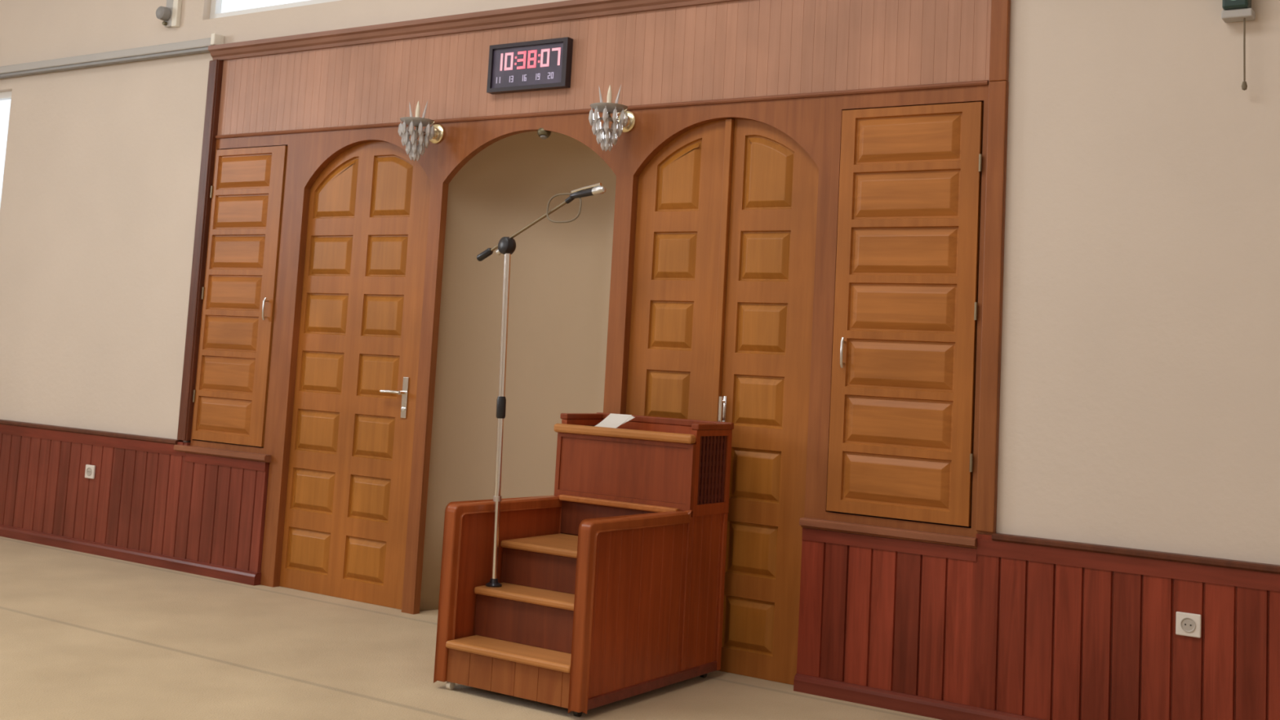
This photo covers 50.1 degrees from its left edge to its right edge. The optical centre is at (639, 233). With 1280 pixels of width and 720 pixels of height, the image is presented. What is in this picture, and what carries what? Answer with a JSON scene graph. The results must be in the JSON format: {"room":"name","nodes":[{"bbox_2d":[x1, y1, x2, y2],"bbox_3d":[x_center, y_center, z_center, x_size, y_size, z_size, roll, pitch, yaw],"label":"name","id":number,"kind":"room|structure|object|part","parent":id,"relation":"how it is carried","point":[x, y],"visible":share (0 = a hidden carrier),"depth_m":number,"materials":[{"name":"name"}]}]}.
{"room":"mosque","nodes":[
{"label":"mosque","id":0,"kind":"room"},
{"bbox_2d":[0,536,940,719],"bbox_3d":[-3.316,1.527,3.775,12.500,0.100,8.900,-1,-7,33],"label":"floor","id":1,"kind":"structure","parent":0,"point":[84,636],"depth_m":5.59,"materials":[{"name":"beige carpet"}]},
{"bbox_2d":[433,412,733,716],"bbox_3d":[-0.202,1.288,5.593,0.711,1.065,1.039,-1,-7,33],"label":"pulpit","id":2,"kind":"object","parent":1,"relation":"on","point":[611,590],"visible":0.99,"depth_m":5.43,"materials":[{"name":"brown wood"}]},
{"bbox_3d":[-0.565,1.437,5.622,0.062,0.691,0.719,-1,-7,33],"label":"post","id":3,"kind":"part","parent":2,"relation":"part of","materials":[{"name":"brown wood"}]},
{"bbox_3d":[-0.471,1.464,5.764,0.028,0.650,0.988,-1,-7,33],"label":"panel","id":4,"kind":"part","parent":2,"relation":"part of","materials":[{"name":"brown wood"}]},
{"bbox_2d":[476,192,582,586],"bbox_3d":[-0.475,0.624,5.492,0.524,1.574,0.086,-1,-7,33],"label":"microphone stand","id":5,"kind":"object","parent":2,"relation":"on","point":[506,246],"visible":1,"depth_m":5.53,"materials":[{"name":"grey metal"}]},
{"bbox_3d":[-0.544,0.051,5.600,0.056,0.076,0.076,8,-8,-43],"label":"pivot knob","id":6,"kind":"part","parent":5,"relation":"part of","materials":[{"name":"black plastic"}]},
{"bbox_2d":[569,182,605,198],"bbox_3d":[-0.204,-0.167,5.394,0.173,0.060,0.033,-1,-7,38],"label":"microphone","id":7,"kind":"object","parent":5,"relation":"on","point":[597,189],"visible":1,"depth_m":5.38,"materials":[{"name":"black metal"}]},
{"bbox_2d":[591,186,605,195],"bbox_3d":[-0.158,-0.166,5.359,0.057,0.036,0.034,-1,-7,33],"label":"grille","id":8,"kind":"object","parent":7,"relation":"attached to","point":[596,190],"depth_m":5.35,"materials":[{"name":"silver metal"}]},
{"bbox_2d":[595,413,635,427],"bbox_3d":[-0.122,0.830,6.024,0.132,0.067,0.195,-1,-7,33],"label":"paper sheets","id":9,"kind":"object","parent":2,"relation":"on","point":[612,420],"visible":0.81,"depth_m":6.04,"materials":[{"name":"white paper"}]},
{"bbox_3d":[-0.084,1.215,5.770,0.597,0.153,0.020,-1,-7,33],"label":"panel","id":10,"kind":"part","parent":2,"relation":"part of","materials":[{"name":"brown wood"}]},
{"bbox_3d":[-0.026,1.432,5.268,0.062,0.691,0.719,-1,-7,33],"label":"post","id":11,"kind":"part","parent":2,"relation":"part of","materials":[{"name":"brown wood"}]},
{"bbox_3d":[0.045,1.765,5.372,0.042,0.040,0.956,-1,-7,33],"label":"rail","id":12,"kind":"part","parent":2,"relation":"part of","materials":[{"name":"red wood"}]},
{"bbox_3d":[0.068,1.458,5.410,0.028,0.650,0.988,-1,-7,33],"label":"panel","id":13,"kind":"part","parent":2,"relation":"part of","materials":[{"name":"brown wood"}]},
{"bbox_2d":[0,0,1279,564],"bbox_3d":[-1.088,-0.432,7.196,12.500,4.700,0.140,-1,-7,33],"label":"wall","id":14,"kind":"structure","parent":0,"point":[1140,383],"depth_m":5.26,"materials":[{"name":"beige paint"}]},
{"bbox_2d":[0,33,224,79],"bbox_3d":[-4.198,-1.102,9.203,4.110,0.108,0.076,-1,-7,33],"label":"wall rail","id":15,"kind":"object","parent":14,"relation":"attached to","point":[198,46],"visible":0.84,"depth_m":8.58,"materials":[{"name":"grey metal"}]},
{"bbox_2d":[0,433,269,572],"bbox_3d":[-4.253,1.541,8.907,5.293,0.652,0.039,-1,-7,33],"label":"wainscot","id":16,"kind":"structure","parent":14,"relation":"attached to","point":[166,504],"depth_m":8.02,"materials":[{"name":"brown wood"}]},
{"bbox_2d":[84,464,95,479],"bbox_3d":[-3.323,1.440,8.275,0.084,0.080,0.016,-1,-7,33],"label":"wall socket","id":17,"kind":"object","parent":16,"relation":"attached to","point":[90,470],"visible":1,"depth_m":8.27,"materials":[{"name":"beige plastic"}]},
{"bbox_2d":[0,419,182,444],"bbox_3d":[-4.553,1.224,9.139,4.543,0.026,0.053,-1,-7,33],"label":"cap rail","id":18,"kind":"object","parent":16,"relation":"on","point":[162,440],"visible":0.86,"depth_m":8.31,"materials":[{"name":"brown wood"}]},
{"bbox_2d":[173,444,271,462],"bbox_3d":[-2.343,1.231,7.664,0.760,0.040,0.046,-1,-7,33],"label":"ledge","id":19,"kind":"object","parent":16,"relation":"attached to","point":[188,449],"visible":1,"depth_m":7.63,"materials":[{"name":"brown wood"}]},
{"bbox_2d":[155,0,182,27],"bbox_3d":[-2.878,-1.425,8.365,0.136,0.330,0.096,-1,-7,33],"label":"security camera","id":20,"kind":"object","parent":14,"relation":"attached to","point":[171,14],"depth_m":8.35,"materials":[{"name":"white plastic"}]},
{"bbox_2d":[177,59,223,440],"bbox_3d":[-2.557,0.085,7.974,0.086,2.222,0.056,-1,-7,33],"label":"vertical trim","id":21,"kind":"structure","parent":14,"relation":"attached to","point":[211,122],"depth_m":7.95,"materials":[{"name":"brown wood"}]},
{"bbox_2d":[209,0,340,18],"bbox_3d":[-1.308,-1.802,7.527,3.007,1.035,0.045,-1,-7,33],"label":"window","id":22,"kind":"structure","parent":14,"relation":"in","point":[215,5],"depth_m":8.08,"materials":[{"name":"white"}]},
{"bbox_2d":[208,0,738,60],"bbox_3d":[-0.495,-1.081,6.761,4.860,0.080,0.073,-1,-7,33],"label":"crown molding","id":23,"kind":"structure","parent":14,"relation":"attached to","point":[569,10],"depth_m":7.07,"materials":[{"name":"brown wood"}]},
{"bbox_2d":[190,80,1008,614],"bbox_3d":[-0.566,0.654,6.626,4.710,2.487,0.045,-1,-7,33],"label":"wood panelling","id":24,"kind":"object","parent":14,"relation":"attached to","point":[815,123],"visible":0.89,"depth_m":6.43,"materials":[{"name":"brown wood"}]},
{"bbox_2d":[191,145,287,447],"bbox_3d":[-2.261,0.345,7.774,0.615,1.707,0.121,-1,-7,33],"label":"upper cabinet","id":25,"kind":"object","parent":24,"relation":"attached to","point":[238,293],"visible":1,"depth_m":7.74,"materials":[{"name":"brown wood"}]},
{"bbox_3d":[-2.339,1.027,7.715,0.450,0.199,0.026,-1,-7,33],"label":"panel","id":26,"kind":"part","parent":25,"relation":"part of","materials":[{"name":"brown wood"}]},
{"bbox_3d":[-2.326,0.797,7.738,0.450,0.199,0.026,-1,-7,33],"label":"panel","id":27,"kind":"part","parent":25,"relation":"part of","materials":[{"name":"brown wood"}]},
{"bbox_3d":[-2.314,0.567,7.760,0.450,0.199,0.026,-1,-7,33],"label":"panel","id":28,"kind":"part","parent":25,"relation":"part of","materials":[{"name":"brown wood"}]},
{"bbox_3d":[-2.301,0.337,7.783,0.450,0.199,0.026,-1,-7,33],"label":"panel","id":29,"kind":"part","parent":25,"relation":"part of","materials":[{"name":"brown wood"}]},
{"bbox_3d":[-2.289,0.107,7.806,0.450,0.199,0.026,-1,-7,33],"label":"panel","id":30,"kind":"part","parent":25,"relation":"part of","materials":[{"name":"brown wood"}]},
{"bbox_3d":[-2.276,-0.123,7.828,0.450,0.199,0.026,-1,-7,33],"label":"panel","id":31,"kind":"part","parent":25,"relation":"part of","materials":[{"name":"brown wood"}]},
{"bbox_3d":[-2.264,-0.353,7.851,0.450,0.199,0.026,-1,-7,33],"label":"panel","id":32,"kind":"part","parent":25,"relation":"part of","materials":[{"name":"brown wood"}]},
{"bbox_3d":[-2.078,0.419,7.591,0.013,0.126,0.036,-1,-7,33],"label":"handle","id":33,"kind":"part","parent":25,"relation":"part of","materials":[{"name":"silver metal"}]},
{"bbox_2d":[279,141,431,609],"bbox_3d":[-1.500,0.693,7.249,0.957,2.429,0.096,-1,-7,33],"label":"door","id":34,"kind":"structure","parent":24,"relation":"attached to","point":[349,469],"depth_m":7.26,"materials":[{"name":"brown wood"}]},
{"bbox_3d":[-1.767,1.695,7.318,0.319,0.222,0.026,-1,-7,33],"label":"panel","id":35,"kind":"part","parent":34,"relation":"part of","materials":[{"name":"brown wood"}]},
{"bbox_3d":[-1.750,1.380,7.348,0.319,0.222,0.026,-1,-7,33],"label":"panel","id":36,"kind":"part","parent":34,"relation":"part of","materials":[{"name":"brown wood"}]},
{"bbox_3d":[-1.733,1.066,7.379,0.319,0.222,0.026,-1,-7,33],"label":"panel","id":37,"kind":"part","parent":34,"relation":"part of","materials":[{"name":"brown wood"}]},
{"bbox_3d":[-1.716,0.751,7.410,0.319,0.222,0.026,-1,-7,33],"label":"panel","id":38,"kind":"part","parent":34,"relation":"part of","materials":[{"name":"brown wood"}]},
{"bbox_3d":[-1.699,0.437,7.441,0.319,0.222,0.026,-1,-7,33],"label":"panel","id":39,"kind":"part","parent":34,"relation":"part of","materials":[{"name":"brown wood"}]},
{"bbox_3d":[-1.682,0.122,7.472,0.319,0.222,0.026,-1,-7,33],"label":"panel","id":40,"kind":"part","parent":34,"relation":"part of","materials":[{"name":"brown wood"}]},
{"bbox_3d":[-1.662,-0.248,7.508,0.319,0.335,0.026,-1,-7,33],"label":"panel","id":41,"kind":"part","parent":34,"relation":"part of","materials":[{"name":"brown wood"}]},
{"bbox_3d":[-1.419,1.691,7.089,0.288,0.222,0.026,-1,-7,33],"label":"panel","id":42,"kind":"part","parent":34,"relation":"part of","materials":[{"name":"brown wood"}]},
{"bbox_3d":[-1.402,1.377,7.120,0.288,0.222,0.026,-1,-7,33],"label":"panel","id":43,"kind":"part","parent":34,"relation":"part of","materials":[{"name":"brown wood"}]},
{"bbox_3d":[-1.385,1.062,7.151,0.288,0.222,0.026,-1,-7,33],"label":"panel","id":44,"kind":"part","parent":34,"relation":"part of","materials":[{"name":"brown wood"}]},
{"bbox_3d":[-1.368,0.748,7.181,0.288,0.222,0.026,-1,-7,33],"label":"panel","id":45,"kind":"part","parent":34,"relation":"part of","materials":[{"name":"brown wood"}]},
{"bbox_3d":[-1.351,0.433,7.212,0.288,0.222,0.026,-1,-7,33],"label":"panel","id":46,"kind":"part","parent":34,"relation":"part of","materials":[{"name":"brown wood"}]},
{"bbox_3d":[-1.334,0.119,7.243,0.288,0.222,0.026,-1,-7,33],"label":"panel","id":47,"kind":"part","parent":34,"relation":"part of","materials":[{"name":"brown wood"}]},
{"bbox_3d":[-1.314,-0.252,7.279,0.288,0.335,0.026,-1,-7,33],"label":"panel","id":48,"kind":"part","parent":34,"relation":"part of","materials":[{"name":"brown wood"}]},
{"bbox_3d":[-1.273,0.817,7.059,0.136,0.021,0.057,-1,-7,33],"label":"lever","id":49,"kind":"part","parent":34,"relation":"part of","materials":[{"name":"silver metal"}]},
{"bbox_3d":[-1.210,0.845,7.048,0.038,0.210,0.008,-1,-7,33],"label":"handle","id":50,"kind":"part","parent":34,"relation":"part of","materials":[{"name":"silver metal"}]},
{"bbox_2d":[398,101,444,161],"bbox_3d":[-1.117,-0.518,6.972,0.181,0.311,0.241,-1,-7,33],"label":"wall sconce","id":51,"kind":"object","parent":24,"relation":"attached to","point":[435,134],"visible":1,"depth_m":6.94,"materials":[{"name":"gold metal"}]},
{"bbox_3d":[-1.136,-0.480,6.945,0.100,0.130,0.100,-1,-7,33],"label":"stem","id":52,"kind":"part","parent":51,"relation":"part of","materials":[{"name":"clear glass"}]},
{"bbox_3d":[-1.132,-0.558,6.953,0.175,0.032,0.175,-1,-7,33],"label":"glass dish","id":53,"kind":"part","parent":51,"relation":"part of","materials":[{"name":"white"}]},
{"bbox_2d":[413,101,420,126],"bbox_3d":[-1.129,-0.607,6.957,0.036,0.138,0.036,-1,-7,33],"label":"candle","id":54,"kind":"object","parent":51,"relation":"on","point":[416,123],"depth_m":6.95,"materials":[{"name":"plastic"}]},
{"bbox_3d":[-1.100,-0.518,7.000,0.012,0.043,0.132,-1,-7,33],"label":"arm","id":55,"kind":"part","parent":51,"relation":"part of","materials":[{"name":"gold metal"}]},
{"bbox_2d":[419,131,616,611],"bbox_3d":[-0.450,0.645,6.871,1.181,2.564,0.485,-1,-7,33],"label":"wall niche","id":56,"kind":"object","parent":24,"relation":"in","point":[560,280],"visible":0.41,"depth_m":7.12,"materials":[{"name":"paint"}]},
{"bbox_2d":[537,128,551,139],"bbox_3d":[-0.471,-0.489,6.722,0.067,0.053,0.067,-1,-7,33],"label":"spotlight","id":57,"kind":"object","parent":24,"relation":"attached to","point":[543,134],"visible":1,"depth_m":6.70,"materials":[{"name":"gold metal"}]},
{"bbox_2d":[588,84,635,151],"bbox_3d":[-0.129,-0.528,6.323,0.181,0.311,0.241,-1,-7,33],"label":"wall sconce","id":58,"kind":"object","parent":24,"relation":"attached to","point":[624,122],"visible":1,"depth_m":6.29,"materials":[{"name":"gold metal"}]},
{"bbox_3d":[-0.148,-0.490,6.296,0.100,0.130,0.100,-1,-7,33],"label":"stem","id":59,"kind":"part","parent":58,"relation":"part of","materials":[{"name":"clear glass"}]},
{"bbox_2d":[604,84,612,113],"bbox_3d":[-0.141,-0.617,6.308,0.036,0.138,0.036,-1,-7,33],"label":"candle","id":60,"kind":"object","parent":58,"relation":"on","point":[609,97],"depth_m":6.30,"materials":[{"name":"wax"}]},
{"bbox_3d":[-0.144,-0.569,6.304,0.175,0.032,0.175,-1,-7,33],"label":"glass dish","id":61,"kind":"part","parent":58,"relation":"part of","materials":[{"name":"white"}]},
{"bbox_3d":[-0.112,-0.528,6.351,0.012,0.043,0.132,-1,-7,33],"label":"arm","id":62,"kind":"part","parent":58,"relation":"part of","materials":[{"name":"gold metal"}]},
{"bbox_2d":[625,119,818,684],"bbox_3d":[0.338,0.675,6.051,0.971,2.429,0.080,-1,-7,33],"label":"door","id":63,"kind":"structure","parent":24,"relation":"attached to","point":[722,294],"depth_m":6.01,"materials":[{"name":"brown wood"}]},
{"bbox_3d":[0.127,0.732,6.199,0.234,0.222,0.026,-1,-7,33],"label":"panel","id":64,"kind":"part","parent":63,"relation":"part of","materials":[{"name":"brown wood"}]},
{"bbox_3d":[0.144,0.418,6.230,0.234,0.222,0.026,-1,-7,33],"label":"panel","id":65,"kind":"part","parent":63,"relation":"part of","materials":[{"name":"brown wood"}]},
{"bbox_3d":[0.161,0.103,6.261,0.234,0.222,0.026,-1,-7,33],"label":"panel","id":66,"kind":"part","parent":63,"relation":"part of","materials":[{"name":"brown wood"}]},
{"bbox_3d":[0.181,-0.267,6.297,0.234,0.335,0.026,-1,-7,33],"label":"panel","id":67,"kind":"part","parent":63,"relation":"part of","materials":[{"name":"brown wood"}]},
{"bbox_3d":[0.358,0.785,6.001,0.018,0.145,0.044,-1,-7,33],"label":"handle","id":68,"kind":"part","parent":63,"relation":"part of","materials":[{"name":"silver metal"}]},
{"bbox_3d":[0.465,1.672,5.851,0.248,0.222,0.026,-1,-7,33],"label":"panel","id":69,"kind":"part","parent":63,"relation":"part of","materials":[{"name":"brown wood"}]},
{"bbox_3d":[0.482,1.357,5.882,0.248,0.222,0.026,-1,-7,33],"label":"panel","id":70,"kind":"part","parent":63,"relation":"part of","materials":[{"name":"brown wood"}]},
{"bbox_3d":[0.499,1.043,5.913,0.248,0.222,0.026,-1,-7,33],"label":"panel","id":71,"kind":"part","parent":63,"relation":"part of","materials":[{"name":"brown wood"}]},
{"bbox_3d":[0.516,0.728,5.944,0.248,0.222,0.026,-1,-7,33],"label":"panel","id":72,"kind":"part","parent":63,"relation":"part of","materials":[{"name":"brown wood"}]},
{"bbox_3d":[0.533,0.414,5.974,0.248,0.222,0.026,-1,-7,33],"label":"panel","id":73,"kind":"part","parent":63,"relation":"part of","materials":[{"name":"brown wood"}]},
{"bbox_3d":[0.550,0.099,6.005,0.248,0.222,0.026,-1,-7,33],"label":"panel","id":74,"kind":"part","parent":63,"relation":"part of","materials":[{"name":"brown wood"}]},
{"bbox_3d":[0.570,-0.271,6.042,0.248,0.335,0.026,-1,-7,33],"label":"panel","id":75,"kind":"part","parent":63,"relation":"part of","materials":[{"name":"brown wood"}]},
{"bbox_2d":[826,102,983,527],"bbox_3d":[1.079,0.311,5.579,0.640,1.707,0.121,-1,-7,33],"label":"upper cabinet","id":76,"kind":"object","parent":24,"relation":"attached to","point":[901,441],"visible":0.99,"depth_m":5.55,"materials":[{"name":"brown wood"}]},
{"bbox_3d":[0.838,0.493,5.662,0.013,0.126,0.036,-1,-7,33],"label":"handle","id":77,"kind":"part","parent":76,"relation":"part of","materials":[{"name":"silver metal"}]},
{"bbox_3d":[1.027,0.993,5.503,0.466,0.199,0.026,-1,-7,33],"label":"panel","id":78,"kind":"part","parent":76,"relation":"part of","materials":[{"name":"brown wood"}]},
{"bbox_3d":[1.040,0.763,5.526,0.466,0.199,0.026,-1,-7,33],"label":"panel","id":79,"kind":"part","parent":76,"relation":"part of","materials":[{"name":"brown wood"}]},
{"bbox_3d":[1.052,0.533,5.548,0.466,0.199,0.026,-1,-7,33],"label":"panel","id":80,"kind":"part","parent":76,"relation":"part of","materials":[{"name":"brown wood"}]},
{"bbox_3d":[1.065,0.302,5.571,0.466,0.199,0.026,-1,-7,33],"label":"panel","id":81,"kind":"part","parent":76,"relation":"part of","materials":[{"name":"brown wood"}]},
{"bbox_3d":[1.077,0.072,5.594,0.466,0.199,0.026,-1,-7,33],"label":"panel","id":82,"kind":"part","parent":76,"relation":"part of","materials":[{"name":"brown wood"}]},
{"bbox_3d":[1.090,-0.158,5.616,0.466,0.199,0.026,-1,-7,33],"label":"panel","id":83,"kind":"part","parent":76,"relation":"part of","materials":[{"name":"brown wood"}]},
{"bbox_3d":[1.102,-0.388,5.639,0.466,0.199,0.026,-1,-7,33],"label":"panel","id":84,"kind":"part","parent":76,"relation":"part of","materials":[{"name":"brown wood"}]},
{"bbox_2d":[215,80,988,138],"bbox_3d":[-0.545,-0.584,6.742,4.628,0.022,0.014,-1,-7,33],"label":"trim","id":85,"kind":"structure","parent":14,"relation":"attached to","point":[983,82],"depth_m":6.29,"materials":[{"name":"brown wood"}]},
{"bbox_2d":[217,0,991,135],"bbox_3d":[-0.515,-0.809,6.793,4.637,0.458,0.046,-1,-7,33],"label":"wood panelling","id":86,"kind":"object","parent":14,"relation":"attached to","point":[740,48],"visible":0.9,"depth_m":6.40,"materials":[{"name":"brown wood"}]},
{"bbox_2d":[486,36,573,93],"bbox_3d":[-0.547,-0.825,6.762,0.488,0.241,0.043,-1,-7,33],"label":"digital clock","id":87,"kind":"object","parent":86,"relation":"attached to","point":[545,64],"visible":1,"depth_m":6.74,"materials":[{"name":"black plastic"}]},
{"bbox_2d":[975,0,1010,532],"bbox_3d":[1.393,0.046,5.394,0.072,2.222,0.030,-1,-7,33],"label":"door frame","id":88,"kind":"structure","parent":14,"relation":"attached to","point":[1000,9],"depth_m":5.37,"materials":[{"name":"brown wood"}]},
{"bbox_2d":[796,527,1279,719],"bbox_3d":[2.325,1.474,4.585,3.958,0.652,0.039,-1,-7,33],"label":"wainscot","id":89,"kind":"structure","parent":14,"relation":"attached to","point":[1044,641],"depth_m":5.11,"materials":[{"name":"brown wood"}]},
{"bbox_2d":[799,517,977,548],"bbox_3d":[0.984,1.197,5.478,0.748,0.040,0.046,-1,-7,33],"label":"ledge","id":90,"kind":"object","parent":89,"relation":"attached to","point":[806,522],"visible":1,"depth_m":5.45,"materials":[{"name":"brown wood"}]},
{"bbox_2d":[991,533,1279,573],"bbox_3d":[2.675,1.150,4.389,3.152,0.026,0.053,-1,-7,33],"label":"cap rail","id":91,"kind":"object","parent":89,"relation":"on","point":[1150,554],"visible":1,"depth_m":4.94,"materials":[{"name":"brown wood"}]},
{"bbox_2d":[1175,611,1201,638],"bbox_3d":[1.931,1.378,4.824,0.084,0.080,0.016,-1,-7,33],"label":"wall socket","id":92,"kind":"object","parent":89,"relation":"attached to","point":[1189,624],"visible":1,"depth_m":4.82,"materials":[{"name":"beige plastic"}]},
{"bbox_2d":[1221,0,1255,90],"bbox_3d":[2.164,-0.768,4.961,0.104,0.516,0.090,-1,-7,33],"label":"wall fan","id":93,"kind":"object","parent":14,"relation":"attached to","point":[1234,11],"depth_m":4.94,"materials":[{"name":"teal plastic"}]},
{"bbox_3d":[2.171,-0.791,4.971,0.104,0.032,0.070,-1,-7,33],"label":"plate","id":94,"kind":"part","parent":93,"relation":"part of","materials":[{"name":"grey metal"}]},
{"bbox_3d":[2.176,-0.663,4.932,0.008,0.230,0.007,-1,-7,33],"label":"pull cord","id":95,"kind":"part","parent":93,"relation":"part of","materials":[{"name":"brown plastic"}]},
{"bbox_3d":[-8.658,-0.841,7.200,0.150,4.700,8.220,-1,-7,33],"label":"wall","id":96,"kind":"structure","parent":0,"visible":0},
{"bbox_2d":[0,524,261,585],"bbox_3d":[-4.280,1.889,8.851,5.303,0.066,0.045,-1,-7,33],"label":"baseboard","id":97,"kind":"structure","parent":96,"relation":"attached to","point":[242,576],"depth_m":7.94,"materials":[{"name":"red wood"}]},
{"bbox_2d":[0,424,266,471],"bbox_3d":[-4.251,1.276,8.915,5.293,0.087,0.004,-1,-7,33],"label":"rail","id":98,"kind":"object","parent":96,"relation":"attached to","point":[137,445],"visible":1,"depth_m":8.12,"materials":[{"name":"brown wood"}]},
{"bbox_3d":[1.913,-0.950,0.253,0.150,4.700,8.220,-1,-7,33],"label":"wall","id":99,"kind":"structure","parent":0,"visible":0},
{"bbox_2d":[793,673,1044,719],"bbox_3d":[2.294,1.822,4.532,3.956,0.066,0.045,-1,-7,33],"label":"baseboard","id":100,"kind":"structure","parent":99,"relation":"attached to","point":[842,691],"depth_m":5.36,"materials":[{"name":"red wood"}]},
{"bbox_2d":[801,528,1279,591],"bbox_3d":[2.327,1.208,4.593,3.957,0.087,0.004,-1,-7,33],"label":"rail","id":101,"kind":"object","parent":99,"relation":"attached to","point":[1140,566],"visible":1,"depth_m":5.08,"materials":[{"name":"brown wood"}]}
]}

